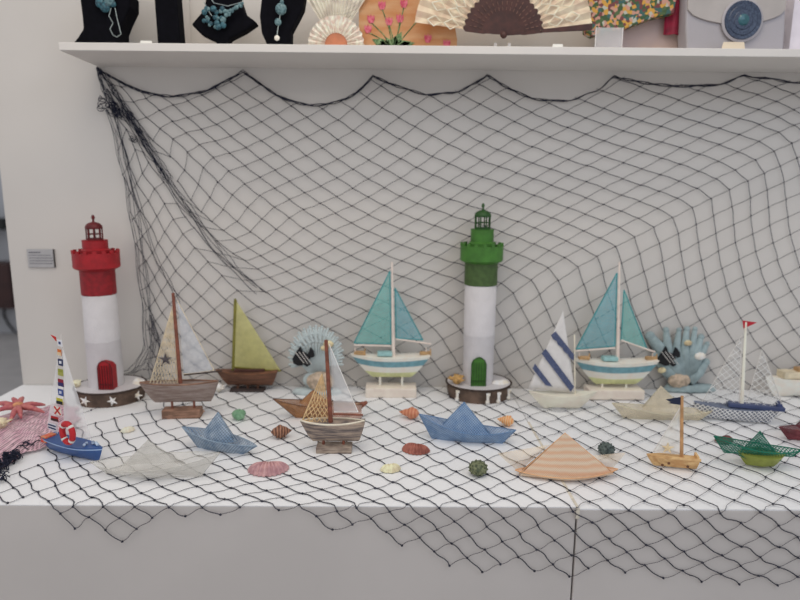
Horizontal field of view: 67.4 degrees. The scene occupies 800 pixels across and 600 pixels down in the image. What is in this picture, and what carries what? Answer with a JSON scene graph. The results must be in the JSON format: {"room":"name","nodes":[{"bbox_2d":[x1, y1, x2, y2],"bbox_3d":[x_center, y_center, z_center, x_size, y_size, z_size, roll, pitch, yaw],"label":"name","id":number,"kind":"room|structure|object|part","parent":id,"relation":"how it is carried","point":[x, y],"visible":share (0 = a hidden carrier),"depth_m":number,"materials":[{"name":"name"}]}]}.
{"room":"gift shop","nodes":[
{"label":"gift shop","id":0,"kind":"room"},
{"bbox_2d":[0,173,17,332],"bbox_3d":[-0.039,-1.326,6.645,14.000,3.500,0.100,0,10,0],"label":"wall","id":1,"kind":"structure","parent":0,"point":[10,314],"depth_m":6.72,"materials":[{"name":"white paint"}]},
{"bbox_2d":[0,218,14,308],"bbox_3d":[-4.749,-0.409,6.577,1.070,0.970,0.280,0,10,0],"label":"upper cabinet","id":2,"kind":"object","parent":1,"relation":"attached to","point":[6,287],"visible":0.44,"depth_m":6.49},
{"bbox_2d":[0,218,6,229],"bbox_3d":[-4.745,-0.830,6.502,1.030,0.116,0.250,0,10,0],"label":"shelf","id":3,"kind":"object","parent":2,"relation":"attached to","point":[2,220],"depth_m":6.40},
{"bbox_2d":[2,309,17,333],"bbox_3d":[-4.454,0.237,6.816,0.362,0.479,0.056,0,10,0],"label":"power cable","id":4,"kind":"object","parent":1,"relation":"attached to","point":[8,324],"visible":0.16,"depth_m":6.82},
{"bbox_2d":[0,333,22,395],"bbox_3d":[-0.033,1.046,3.602,14.000,0.100,12.725,0,10,0],"label":"floor","id":5,"kind":"structure","parent":0,"point":[11,378],"depth_m":5.66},
{"bbox_2d":[0,385,579,599],"bbox_3d":[-0.463,0.837,1.764,1.686,0.951,0.812,0,10,0],"label":"display table","id":6,"kind":"object","parent":5,"relation":"on","point":[257,550],"depth_m":1.32,"materials":[{"name":"paint"}]},
{"bbox_2d":[0,404,63,463],"bbox_3d":[-1.052,0.354,1.636,0.291,0.033,0.496,0,10,0],"label":"cloth","id":7,"kind":"object","parent":6,"relation":"on","point":[33,424],"visible":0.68,"depth_m":1.60,"materials":[{"name":"pink fabric"}]},
{"bbox_2d":[0,417,12,428],"bbox_3d":[-1.069,0.330,1.609,0.045,0.031,0.055,0,10,0],"label":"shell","id":8,"kind":"object","parent":7,"relation":"on","point":[3,421],"visible":1,"depth_m":1.60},
{"bbox_2d":[0,396,45,421],"bbox_3d":[-1.099,0.302,1.725,0.203,0.023,0.119,8,13,36],"label":"starfish","id":9,"kind":"object","parent":7,"relation":"on","point":[16,406],"visible":0.99,"depth_m":1.70,"materials":[{"name":"pink"}]},
{"bbox_2d":[41,335,102,460],"bbox_3d":[-0.825,0.242,1.488,0.198,0.314,0.068,5,11,23],"label":"boat","id":10,"kind":"object","parent":6,"relation":"on","point":[73,435],"visible":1,"depth_m":1.49,"materials":[{"name":"white fabric"}]},
{"bbox_2d":[71,215,146,407],"bbox_3d":[-0.931,0.028,1.896,0.229,0.590,0.202,0,10,0],"label":"lighthouse","id":11,"kind":"object","parent":6,"relation":"on","point":[106,385],"visible":0.97,"depth_m":1.86,"materials":[{"name":"white wood"}]},
{"bbox_2d":[73,379,80,386],"bbox_3d":[-1.029,0.267,1.905,0.031,0.024,0.034,-5,11,-28],"label":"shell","id":12,"kind":"object","parent":11,"relation":"on","point":[77,383],"visible":0.87,"depth_m":1.90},
{"bbox_3d":[-0.923,0.234,1.893,0.044,0.097,0.033,0,10,0],"label":"door","id":13,"kind":"part","parent":11,"relation":"part of","materials":[{"name":"red paint"}]},
{"bbox_2d":[132,378,143,384],"bbox_3d":[-0.851,0.263,1.950,0.056,0.017,0.032,7,12,33],"label":"scallop shell","id":14,"kind":"object","parent":11,"relation":"on","point":[136,381],"visible":0.83,"depth_m":1.94,"materials":[{"name":"white"}]},
{"bbox_2d":[120,426,134,432],"bbox_3d":[-0.760,0.360,1.675,0.040,0.014,0.023,-7,12,-34],"label":"shell","id":15,"kind":"object","parent":6,"relation":"on","point":[127,429],"visible":1,"depth_m":1.67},
{"bbox_2d":[92,440,216,478],"bbox_3d":[-0.577,0.372,1.411,0.317,0.092,0.102,1,10,3],"label":"boat","id":16,"kind":"object","parent":6,"relation":"on","point":[158,454],"visible":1,"depth_m":1.41,"materials":[{"name":"white paper"}]},
{"bbox_2d":[139,293,221,418],"bbox_3d":[-0.647,0.164,1.761,0.241,0.375,0.053,0,10,-5],"label":"sailboat","id":17,"kind":"object","parent":6,"relation":"on","point":[178,389],"visible":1,"depth_m":1.77,"materials":[{"name":"wood"}]},
{"bbox_3d":[-0.655,0.243,1.775,0.224,0.007,0.053,0,10,-5],"label":"rail","id":18,"kind":"part","parent":17,"relation":"part of","materials":[{"name":"wood"}]},
{"bbox_2d":[182,412,256,453],"bbox_3d":[-0.469,0.340,1.551,0.223,0.108,0.062,3,11,17],"label":"boat","id":19,"kind":"object","parent":6,"relation":"on","point":[217,436],"visible":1,"depth_m":1.54,"materials":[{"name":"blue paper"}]},
{"bbox_2d":[216,383,225,391],"bbox_3d":[-0.605,0.293,2.014,0.046,0.031,0.054,-6,12,-30],"label":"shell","id":20,"kind":"object","parent":6,"relation":"on","point":[220,386],"visible":0.68,"depth_m":2.00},
{"bbox_2d":[232,409,245,419],"bbox_3d":[-0.476,0.338,1.770,0.041,0.036,0.034,0,10,0],"label":"pebble","id":21,"kind":"object","parent":6,"relation":"on","point":[239,414],"visible":1,"depth_m":1.76,"materials":[{"name":"green stone"}]},
{"bbox_2d":[215,299,280,391],"bbox_3d":[-0.512,0.151,2.008,0.224,0.316,0.057,0,10,0],"label":"sailboat","id":22,"kind":"object","parent":6,"relation":"on","point":[253,364],"visible":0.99,"depth_m":2.01,"materials":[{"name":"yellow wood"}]},
{"bbox_3d":[-0.518,0.239,2.023,0.214,0.012,0.057,0,10,0],"label":"rail","id":23,"kind":"part","parent":22,"relation":"part of","materials":[{"name":"brown wood"}]},
{"bbox_2d":[247,461,288,476],"bbox_3d":[-0.317,0.400,1.440,0.100,0.026,0.057,-1,10,-6],"label":"scallop shell","id":24,"kind":"object","parent":6,"relation":"on","point":[265,468],"visible":1,"depth_m":1.43,"materials":[{"name":"pink"}]},
{"bbox_2d":[271,425,291,437],"bbox_3d":[-0.326,0.359,1.641,0.040,0.038,0.044,7,12,34],"label":"shell","id":25,"kind":"object","parent":6,"relation":"on","point":[280,431],"visible":1,"depth_m":1.63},
{"bbox_2d":[288,325,343,395],"bbox_3d":[-0.278,0.198,1.984,0.188,0.236,0.057,0,10,0],"label":"ornament","id":26,"kind":"object","parent":6,"relation":"on","point":[312,361],"visible":0.91,"depth_m":1.98,"materials":[{"name":"blue"}]},
{"bbox_2d":[273,390,367,418],"bbox_3d":[-0.237,0.309,1.783,0.281,0.090,0.063,0,10,0],"label":"boat","id":27,"kind":"object","parent":6,"relation":"on","point":[299,409],"visible":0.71,"depth_m":1.77,"materials":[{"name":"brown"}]},
{"bbox_3d":[-0.156,0.331,1.762,0.087,0.040,0.006,-1,10,-8],"label":"lace panel","id":28,"kind":"part","parent":27,"relation":"part of","materials":[{"name":"white fabric"}]},
{"bbox_2d":[300,340,364,453],"bbox_3d":[-0.174,0.247,1.539,0.168,0.297,0.053,0,10,0],"label":"sailboat","id":29,"kind":"object","parent":6,"relation":"on","point":[334,435],"visible":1,"depth_m":1.54,"materials":[{"name":"weathered wood"},{"name":"cream paint"},{"name":"sail fabric"}]},
{"bbox_3d":[-0.174,0.312,1.551,0.167,0.007,0.053,0,10,0],"label":"rail","id":30,"kind":"part","parent":29,"relation":"part of","materials":[{"name":"beige paint"}]},
{"bbox_2d":[350,262,430,397],"bbox_3d":[-0.030,0.097,1.966,0.268,0.445,0.075,0,10,0],"label":"boat","id":31,"kind":"object","parent":6,"relation":"on","point":[383,363],"visible":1,"depth_m":1.97,"materials":[{"name":"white wood"}]},
{"bbox_3d":[-0.033,0.186,1.982,0.264,0.018,0.075,0,10,0],"label":"rail","id":32,"kind":"part","parent":31,"relation":"part of","materials":[{"name":"white wood"}]},
{"bbox_2d":[380,463,400,472],"bbox_3d":[-0.022,0.404,1.450,0.052,0.019,0.030,-2,10,-12],"label":"shell","id":33,"kind":"object","parent":6,"relation":"on","point":[392,467],"visible":1,"depth_m":1.44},
{"bbox_2d":[0,67,799,586],"bbox_3d":[0.275,-0.048,1.608,2.537,1.234,0.814,0,10,0],"label":"fishing net","id":34,"kind":"object","parent":6,"relation":"on","point":[7,458],"visible":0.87,"depth_m":1.92,"materials":[{"name":"black fabric"}]},
{"bbox_2d":[399,407,418,418],"bbox_3d":[0.029,0.336,1.790,0.058,0.037,0.036,7,12,34],"label":"shell","id":35,"kind":"object","parent":6,"relation":"on","point":[411,412],"visible":1,"depth_m":1.77,"materials":[{"name":"ceramic"}]},
{"bbox_2d":[402,443,429,454],"bbox_3d":[0.039,0.383,1.558,0.076,0.023,0.044,3,11,17],"label":"scallop shell","id":36,"kind":"object","parent":6,"relation":"on","point":[410,448],"visible":1,"depth_m":1.55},
{"bbox_2d":[419,402,515,443],"bbox_3d":[0.181,0.329,1.623,0.264,0.113,0.077,2,10,9],"label":"boat","id":37,"kind":"object","parent":6,"relation":"on","point":[462,425],"visible":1,"depth_m":1.61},
{"bbox_2d":[468,459,487,476],"bbox_3d":[0.187,0.400,1.433,0.047,0.037,0.047,0,10,0],"label":"sea urchin","id":38,"kind":"object","parent":6,"relation":"on","point":[477,467],"visible":1,"depth_m":1.42,"materials":[{"name":"green"}]},
{"bbox_2d":[445,203,511,403],"bbox_3d":[0.264,0.005,1.952,0.221,0.634,0.202,0,10,0],"label":"lighthouse","id":39,"kind":"object","parent":6,"relation":"on","point":[482,255],"visible":0.96,"depth_m":1.92,"materials":[{"name":"white wood"}]},
{"bbox_2d":[448,374,464,383],"bbox_3d":[0.184,0.260,1.967,0.056,0.033,0.061,0,10,0],"label":"clump","id":40,"kind":"object","parent":39,"relation":"on","point":[457,379],"visible":1,"depth_m":1.95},
{"bbox_3d":[0.254,0.232,1.945,0.047,0.099,0.014,0,10,0],"label":"door","id":41,"kind":"part","parent":39,"relation":"part of","materials":[{"name":"green paint"}]},
{"bbox_2d":[492,380,508,384],"bbox_3d":[0.334,0.269,1.979,0.060,0.013,0.034,-3,11,-17],"label":"scallop shell","id":42,"kind":"object","parent":39,"relation":"on","point":[498,382],"visible":1,"depth_m":1.97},
{"bbox_2d":[498,415,513,425],"bbox_3d":[0.309,0.348,1.741,0.033,0.032,0.045,-7,13,-36],"label":"shell","id":43,"kind":"object","parent":6,"relation":"on","point":[507,420],"visible":1,"depth_m":1.73,"materials":[{"name":"orange"}]},
{"bbox_3d":[0.380,0.415,1.531,0.008,0.025,0.494,0,10,0],"label":"tape strip","id":44,"kind":"part","parent":6,"relation":"part of","materials":[{"name":"white"}]},
{"bbox_2d":[498,433,623,480],"bbox_3d":[0.390,0.367,1.425,0.309,0.111,0.077,0,10,0],"label":"boat","id":45,"kind":"object","parent":6,"relation":"on","point":[564,459],"visible":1,"depth_m":1.42,"materials":[{"name":"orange fabric"}]},
{"bbox_2d":[511,389,799,599],"bbox_3d":[1.332,0.851,1.778,1.909,0.947,0.806,0,10,0],"label":"display table","id":46,"kind":"object","parent":5,"relation":"on","point":[602,581],"visible":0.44,"depth_m":1.33,"materials":[{"name":"paint"}]},
{"bbox_2d":[528,312,596,407],"bbox_3d":[0.509,0.187,1.858,0.217,0.312,0.065,0,10,0],"label":"sailboat","id":47,"kind":"object","parent":46,"relation":"on","point":[553,373],"visible":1,"depth_m":1.86,"materials":[{"name":"white fabric"}]},
{"bbox_2d":[597,442,615,455],"bbox_3d":[0.533,0.383,1.549,0.044,0.034,0.043,0,10,0],"label":"sea urchin","id":48,"kind":"object","parent":46,"relation":"on","point":[604,448],"visible":0.98,"depth_m":1.54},
{"bbox_2d":[575,262,658,399],"bbox_3d":[0.712,0.100,1.962,0.274,0.451,0.075,0,10,0],"label":"boat","id":49,"kind":"object","parent":46,"relation":"on","point":[615,377],"visible":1,"depth_m":1.96,"materials":[{"name":"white wood"}]},
{"bbox_3d":[0.710,0.203,1.981,0.271,0.020,0.075,0,10,0],"label":"rail","id":50,"kind":"part","parent":49,"relation":"part of","materials":[{"name":"white wood"}]},
{"bbox_2d":[612,386,711,419],"bbox_3d":[0.787,0.307,1.795,0.303,0.106,0.077,1,10,2],"label":"boat","id":51,"kind":"object","parent":46,"relation":"on","point":[664,409],"visible":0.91,"depth_m":1.79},
{"bbox_2d":[647,396,700,468],"bbox_3d":[0.673,0.323,1.470,0.122,0.185,0.035,3,10,12],"label":"sailboat","id":52,"kind":"object","parent":46,"relation":"on","point":[669,449],"visible":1,"depth_m":1.47,"materials":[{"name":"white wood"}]},
{"bbox_3d":[0.691,0.383,1.476,0.084,0.012,0.032,3,10,12],"label":"rail","id":53,"kind":"part","parent":52,"relation":"part of","materials":[{"name":"brown wood"}]},
{"bbox_2d":[645,326,715,392],"bbox_3d":[0.961,0.200,2.045,0.261,0.228,0.054,0,10,0],"label":"ornament","id":54,"kind":"object","parent":46,"relation":"on","point":[683,363],"visible":0.98,"depth_m":2.03,"materials":[{"name":"blue ceramic"}]},
{"bbox_2d":[714,435,732,443],"bbox_3d":[0.889,0.378,1.638,0.056,0.017,0.032,-3,11,-17],"label":"scallop shell","id":55,"kind":"object","parent":46,"relation":"on","point":[728,436],"visible":0.48,"depth_m":1.63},
{"bbox_2d":[692,320,784,422],"bbox_3d":[1.007,0.211,1.768,0.246,0.306,0.064,3,10,14],"label":"sailboat","id":56,"kind":"object","parent":46,"relation":"on","point":[740,410],"visible":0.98,"depth_m":1.77,"materials":[{"name":"lace"},{"name":"blue patterned fabric"},{"name":"white painted wood"}]},
{"bbox_2d":[714,431,799,466],"bbox_3d":[0.886,0.367,1.489,0.209,0.093,0.075,2,10,7],"label":"boat","id":57,"kind":"object","parent":46,"relation":"on","point":[762,456],"visible":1,"depth_m":1.48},
{"bbox_2d":[765,366,799,395],"bbox_3d":[1.351,0.274,2.012,0.260,0.100,0.070,0,10,0],"label":"boat","id":58,"kind":"object","parent":46,"relation":"on","point":[787,381],"visible":0.97,"depth_m":2.00,"materials":[{"name":"white wood"}]},
{"bbox_2d":[779,421,799,440],"bbox_3d":[1.139,0.347,1.648,0.188,0.084,0.062,1,10,5],"label":"boat","id":59,"kind":"object","parent":46,"relation":"on","point":[789,431],"visible":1,"depth_m":1.65,"materials":[{"name":"red fabric"}]},
{"bbox_2d":[0,0,799,389],"bbox_3d":[0.537,-0.314,2.030,3.674,3.140,0.100,0,10,0],"label":"wall","id":60,"kind":"structure","parent":0,"point":[60,168],"depth_m":1.97,"materials":[{"name":"paint"}]},
{"bbox_2d":[27,249,55,267],"bbox_3d":[-1.193,-0.139,1.996,0.088,0.061,0.008,0,10,0],"label":"wall label","id":61,"kind":"object","parent":60,"relation":"attached to","point":[45,258],"visible":1,"depth_m":1.99,"materials":[{"name":"grey paper"}]},
{"bbox_2d":[59,42,799,72],"bbox_3d":[0.692,-0.717,1.795,3.290,0.022,0.222,0,10,0],"label":"wall shelf","id":62,"kind":"object","parent":60,"relation":"attached to","point":[98,54],"visible":1,"depth_m":1.73,"materials":[{"name":"white paint"}]},
{"bbox_2d":[75,0,138,42],"bbox_3d":[-0.865,-0.834,1.756,0.184,0.198,0.070,0,10,0],"label":"stand","id":63,"kind":"object","parent":62,"relation":"on","point":[97,24],"visible":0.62,"depth_m":1.73,"materials":[{"name":"black fabric"}]},
{"bbox_2d":[95,0,120,36],"bbox_3d":[-0.833,-0.818,1.712,0.068,0.128,0.015,0,10,0],"label":"necklace","id":64,"kind":"object","parent":63,"relation":"hanging from","point":[104,5],"visible":1,"depth_m":1.70,"materials":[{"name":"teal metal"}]},
{"bbox_3d":[-0.816,-0.793,1.716,0.033,0.079,0.002,0,10,0],"label":"chain","id":65,"kind":"part","parent":64,"relation":"part of","materials":[{"name":"silver metal"}]},
{"bbox_2d":[155,0,184,42],"bbox_3d":[-0.666,-0.840,1.735,0.070,0.220,0.060,0,10,0],"label":"stand","id":66,"kind":"object","parent":62,"relation":"on","point":[169,13],"visible":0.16,"depth_m":1.72,"materials":[{"name":"black fabric"}]},
{"bbox_2d":[182,0,190,42],"bbox_3d":[-0.657,-0.875,1.821,0.012,0.260,0.080,0,10,0],"label":"divider","id":67,"kind":"object","parent":62,"relation":"on","point":[186,8],"visible":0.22,"depth_m":1.83,"materials":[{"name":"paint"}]},
{"bbox_2d":[192,0,257,43],"bbox_3d":[-0.509,-0.821,1.750,0.184,0.180,0.045,0,10,0],"label":"stand","id":68,"kind":"object","parent":62,"relation":"on","point":[238,25],"visible":0.63,"depth_m":1.73,"materials":[{"name":"black fabric"}]},
{"bbox_2d":[201,0,243,29],"bbox_3d":[-0.501,-0.823,1.709,0.130,0.103,0.010,0,10,0],"label":"necklace","id":69,"kind":"object","parent":68,"relation":"hanging from","point":[217,25],"visible":1,"depth_m":1.71,"materials":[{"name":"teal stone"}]},
{"bbox_3d":[-0.497,-0.842,1.706,0.122,0.066,0.002,0,10,0],"label":"chain","id":70,"kind":"part","parent":69,"relation":"part of","materials":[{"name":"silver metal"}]},
{"bbox_2d":[260,0,306,43],"bbox_3d":[-0.339,-0.806,1.754,0.131,0.152,0.050,0,10,0],"label":"stand","id":71,"kind":"object","parent":62,"relation":"on","point":[291,19],"visible":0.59,"depth_m":1.73,"materials":[{"name":"black fabric"}]},
{"bbox_2d":[274,0,286,40],"bbox_3d":[-0.342,-0.809,1.712,0.038,0.131,0.017,0,10,0],"label":"necklace","id":72,"kind":"object","parent":71,"relation":"hanging from","point":[280,8],"visible":1,"depth_m":1.71,"materials":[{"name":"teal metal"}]},
{"bbox_2d":[307,0,363,44],"bbox_3d":[-0.187,-0.830,1.751,0.212,0.230,0.022,0,10,0],"label":"fan","id":73,"kind":"object","parent":62,"relation":"on","point":[335,26],"visible":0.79,"depth_m":1.76,"materials":[{"name":"white paper"}]},
{"bbox_2d":[359,0,456,45],"bbox_3d":[0.024,-0.826,1.770,0.290,0.190,0.010,0,10,0],"label":"painted panel","id":74,"kind":"object","parent":62,"relation":"on","point":[381,22],"visible":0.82,"depth_m":1.77,"materials":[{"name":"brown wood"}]},
{"bbox_2d":[415,0,591,38],"bbox_3d":[0.298,-0.870,1.715,0.510,0.300,0.046,0,10,0],"label":"folding fan","id":75,"kind":"object","parent":62,"relation":"on","point":[504,18],"visible":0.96,"depth_m":1.72,"materials":[{"name":"cream lace"},{"name":"dark brown wood"}]},
{"bbox_2d":[552,44,562,46],"bbox_3d":[0.447,-0.721,1.709,0.032,0.012,0.014,0,10,0],"label":"price card","id":76,"kind":"object","parent":62,"relation":"on","point":[554,45],"visible":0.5,"depth_m":1.70,"materials":[{"name":"white paper"}]},
{"bbox_2d":[583,0,675,46],"bbox_3d":[0.669,-0.816,1.766,0.268,0.181,0.044,0,10,0],"label":"cloth","id":77,"kind":"object","parent":62,"relation":"on","point":[607,16],"visible":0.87,"depth_m":1.75,"materials":[{"name":"multicoloured fabric"}]},
{"bbox_2d":[596,18,677,47],"bbox_3d":[0.740,-0.813,1.830,0.261,0.156,0.074,0,10,0],"label":"box","id":78,"kind":"object","parent":62,"relation":"on","point":[649,34],"visible":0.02,"depth_m":1.80,"materials":[{"name":"white cardboard"}]},
{"bbox_2d":[677,0,785,48],"bbox_3d":[0.968,-0.871,1.740,0.299,0.305,0.080,0,10,0],"label":"handbag","id":79,"kind":"object","parent":62,"relation":"on","point":[759,24],"visible":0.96,"depth_m":1.73,"materials":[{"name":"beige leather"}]},
{"bbox_2d":[663,0,679,34],"bbox_3d":[0.810,-0.840,1.770,0.057,0.109,0.015,0,10,0],"label":"scarf","id":80,"kind":"object","parent":79,"relation":"hanging from","point":[671,23],"visible":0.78,"depth_m":1.77,"materials":[{"name":"red fabric"}]},
{"bbox_2d":[722,42,744,48],"bbox_3d":[0.948,-0.723,1.711,0.068,0.022,0.014,0,10,0],"label":"price card","id":81,"kind":"object","parent":62,"relation":"on","point":[734,45],"visible":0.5,"depth_m":1.70,"materials":[{"name":"beige paper"}]},
{"bbox_2d":[783,0,799,48],"bbox_3d":[1.214,-0.815,1.792,0.120,0.180,0.050,0,10,0],"label":"box","id":82,"kind":"object","parent":62,"relation":"on","point":[791,40],"visible":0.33,"depth_m":1.77,"materials":[{"name":"white cardboard"}]}
]}

